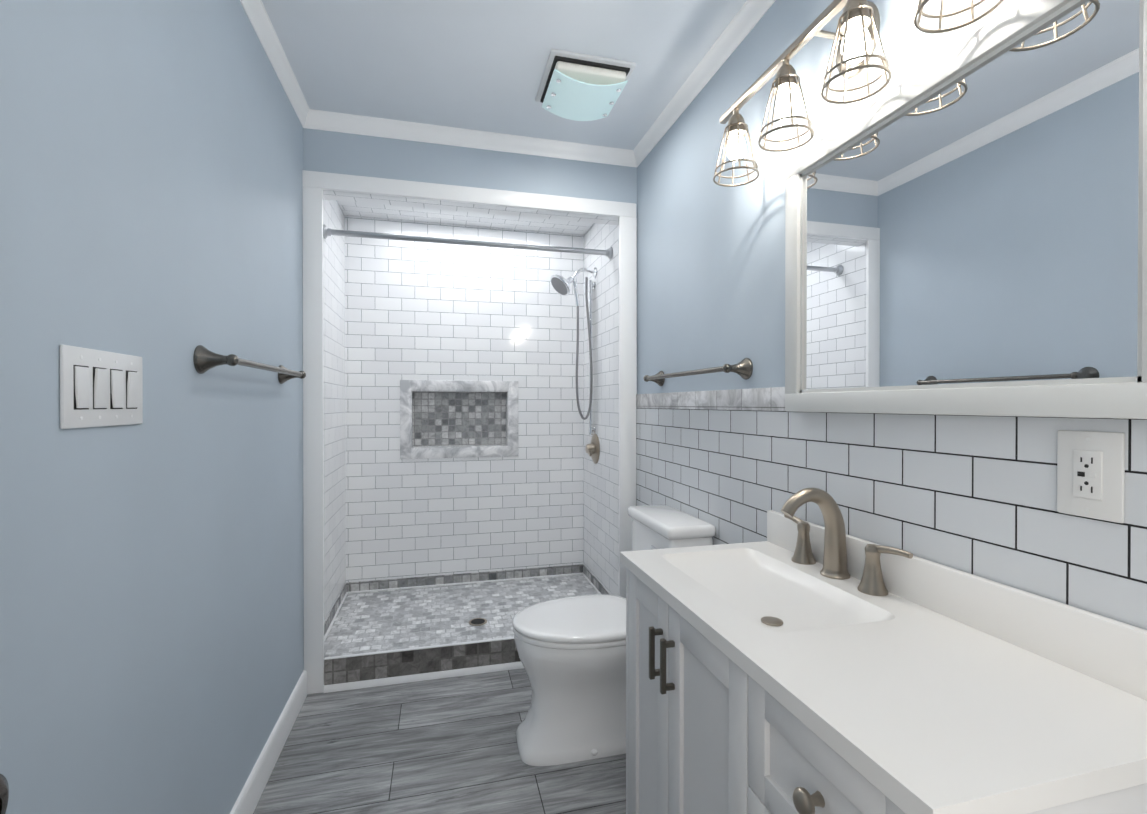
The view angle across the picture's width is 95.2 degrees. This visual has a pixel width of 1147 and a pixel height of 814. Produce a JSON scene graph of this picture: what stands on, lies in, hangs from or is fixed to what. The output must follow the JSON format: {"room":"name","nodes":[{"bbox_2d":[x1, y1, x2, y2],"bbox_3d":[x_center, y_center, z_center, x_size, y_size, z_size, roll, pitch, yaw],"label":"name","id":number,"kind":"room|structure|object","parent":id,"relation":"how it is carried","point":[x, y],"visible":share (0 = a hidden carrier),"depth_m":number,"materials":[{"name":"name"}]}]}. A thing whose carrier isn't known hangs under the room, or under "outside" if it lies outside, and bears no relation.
{"room":"bathroom","nodes":[
{"label":"bathroom","id":0,"kind":"room"},
{"bbox_2d":[0,774,8,813],"bbox_3d":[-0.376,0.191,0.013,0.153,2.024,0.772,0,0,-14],"label":"door knob","id":1,"kind":"object","parent":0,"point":[4,791],"depth_m":0.35,"materials":[{"name":"metal"}]},
{"bbox_2d":[0,0,345,813],"bbox_3d":[-0.913,-0.039,1.171,0.153,2.485,3.670,0,0,-14],"label":"wall","id":2,"kind":"structure","parent":0,"point":[151,572],"depth_m":1.04,"materials":[{"name":"blue paint"}]},
{"bbox_2d":[60,344,142,428],"bbox_3d":[-0.785,-0.030,0.871,0.012,0.125,0.219,0,0,-14],"label":"light switch","id":3,"kind":"object","parent":2,"relation":"attached to","point":[99,388],"visible":1,"depth_m":0.85,"materials":[{"name":"white plastic"}]},
{"bbox_2d":[193,345,305,383],"bbox_3d":[-0.925,-0.114,1.563,0.082,0.068,0.713,0,0,-14],"label":"towel rail","id":4,"kind":"object","parent":2,"relation":"attached to","point":[205,359],"visible":1,"depth_m":1.25,"materials":[{"name":"silver metal"}]},
{"bbox_2d":[240,0,311,128],"bbox_3d":[-0.772,-1.187,0.850,0.032,0.066,2.750,0,0,-14],"label":"crown molding","id":5,"kind":"structure","parent":2,"relation":"attached to","point":[255,10],"depth_m":1.79,"materials":[{"name":"white wood"}]},
{"bbox_2d":[323,225,612,258],"bbox_3d":[-0.480,-0.815,2.603,1.399,0.064,0.064,0,0,-14],"label":"curtain rod","id":6,"kind":"object","parent":2,"relation":"attached to","point":[327,232],"visible":1,"depth_m":2.58,"materials":[{"name":"grey metal"}]},
{"bbox_2d":[253,668,625,813],"bbox_3d":[-0.055,1.234,0.984,1.720,0.060,2.872,0,0,-14],"label":"floor","id":7,"kind":"structure","parent":0,"point":[443,746],"depth_m":1.77,"materials":[{"name":"grey tile"}]},
{"bbox_2d":[230,670,306,813],"bbox_3d":[-0.071,1.151,1.031,1.472,0.105,2.731,0,0,-14],"label":"skirt","id":8,"kind":"object","parent":7,"relation":"on","point":[249,796],"visible":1,"depth_m":1.72,"materials":[{"name":"white wood"}]},
{"bbox_2d":[323,573,600,692],"bbox_3d":[-0.514,1.123,2.748,1.400,0.143,0.822,0,0,-14],"label":"pan","id":9,"kind":"object","parent":7,"relation":"on","point":[382,637],"visible":0.73,"depth_m":2.50,"materials":[{"name":"tile"}]},
{"bbox_2d":[512,504,715,765],"bbox_3d":[0.116,0.801,1.907,0.673,0.796,0.411,0,0,-14],"label":"toilet","id":10,"kind":"object","parent":7,"relation":"on","point":[571,650],"visible":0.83,"depth_m":1.79,"materials":[{"name":"white ceramic"}]},
{"bbox_2d":[620,488,1146,813],"bbox_3d":[0.448,0.693,0.997,0.475,1.022,0.905,0,0,-14],"label":"bathroom vanity","id":11,"kind":"object","parent":7,"relation":"on","point":[792,664],"visible":1,"depth_m":0.81,"materials":[{"name":"white"}]},
{"bbox_2d":[345,216,583,591],"bbox_3d":[-0.635,0.014,3.220,1.560,2.355,0.176,0,0,-14],"label":"wall","id":12,"kind":"structure","parent":0,"point":[464,424],"depth_m":3.14,"materials":[{"name":"tile"}]},
{"bbox_2d":[338,201,593,235],"bbox_3d":[-0.540,-1.121,2.839,1.560,0.080,0.770,0,0,-14],"label":"ceiling","id":13,"kind":"structure","parent":0,"point":[381,211],"depth_m":3.00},
{"bbox_2d":[303,128,636,224],"bbox_3d":[-0.422,-1.101,2.415,1.480,0.375,0.110,0,0,-14],"label":"wall","id":14,"kind":"structure","parent":0,"point":[356,154],"depth_m":2.35,"materials":[{"name":"blue paint"}]},
{"bbox_2d":[302,170,635,693],"bbox_3d":[-0.411,0.107,2.358,1.471,2.178,0.018,0,0,-14],"label":"door frame","id":15,"kind":"structure","parent":14,"relation":"attached to","point":[315,184],"depth_m":2.20,"materials":[{"name":"white wood"}]},
{"bbox_2d":[312,109,631,166],"bbox_3d":[-0.395,-1.195,2.348,1.380,0.066,0.032,0,0,-14],"label":"crown molding","id":16,"kind":"structure","parent":14,"relation":"attached to","point":[321,120],"depth_m":2.33,"materials":[{"name":"white wood"}]},
{"bbox_2d":[262,0,746,149],"bbox_3d":[-0.069,-1.251,1.023,1.720,0.060,2.980,0,0,-14],"label":"ceiling","id":17,"kind":"structure","parent":0,"point":[479,65],"depth_m":1.81,"materials":[{"name":"paint"}]},
{"bbox_2d":[535,49,635,120],"bbox_3d":[0.036,-1.184,1.973,0.310,0.084,0.310,0,0,-14],"label":"ceiling vent","id":18,"kind":"object","parent":17,"relation":"in","point":[575,86],"visible":1,"depth_m":1.89,"materials":[{"name":"grey"}]},
{"bbox_2d":[583,219,636,595],"bbox_3d":[0.199,0.016,2.935,0.083,2.355,0.800,0,0,-14],"label":"wall","id":19,"kind":"structure","parent":0,"point":[601,528],"depth_m":2.90,"materials":[{"name":"tile"}]},
{"bbox_2d":[550,267,599,463],"bbox_3d":[0.000,-0.242,3.021,0.272,1.145,0.178,0,0,-14],"label":"shower fixture","id":20,"kind":"object","parent":19,"relation":"attached to","point":[560,285],"visible":1,"depth_m":3.02,"materials":[{"name":"silver metal"}]},
{"bbox_2d":[636,0,1146,629],"bbox_3d":[0.702,-0.040,1.225,0.130,2.485,2.980,0,0,-14],"label":"wall","id":21,"kind":"structure","parent":0,"point":[732,456],"depth_m":1.44,"materials":[{"name":"white tile"}]},
{"bbox_2d":[643,358,752,385],"bbox_3d":[0.421,-0.121,1.939,0.082,0.068,0.718,0,0,-14],"label":"towel rail","id":22,"kind":"object","parent":21,"relation":"attached to","point":[743,368],"visible":1,"depth_m":1.68,"materials":[{"name":"silver metal"}]},
{"bbox_2d":[632,0,775,167],"bbox_3d":[0.632,-1.189,1.207,0.032,0.066,2.750,0,0,-14],"label":"crown molding","id":23,"kind":"structure","parent":21,"relation":"attached to","point":[748,16],"depth_m":1.86,"materials":[{"name":"white wood"}]},
{"bbox_2d":[713,0,1003,186],"bbox_3d":[0.566,-0.777,1.150,0.188,0.275,0.811,0,0,-14],"label":"sconce","id":24,"kind":"object","parent":21,"relation":"attached to","point":[856,38],"visible":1,"depth_m":1.17,"materials":[{"name":"silver metal"}]},
{"bbox_2d":[785,0,1146,418],"bbox_3d":[0.669,-0.313,1.009,0.036,0.653,0.772,0,0,-14],"label":"mirror","id":25,"kind":"object","parent":21,"relation":"attached to","point":[965,226],"visible":1,"depth_m":0.88,"materials":[{"name":"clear mirror"}]},
{"bbox_2d":[1057,430,1124,522],"bbox_3d":[0.750,0.098,0.762,0.009,0.126,0.080,0,0,-14],"label":"outlet","id":26,"kind":"object","parent":21,"relation":"attached to","point":[1090,474],"visible":1,"depth_m":0.76,"materials":[{"name":"white plastic"}]}
]}

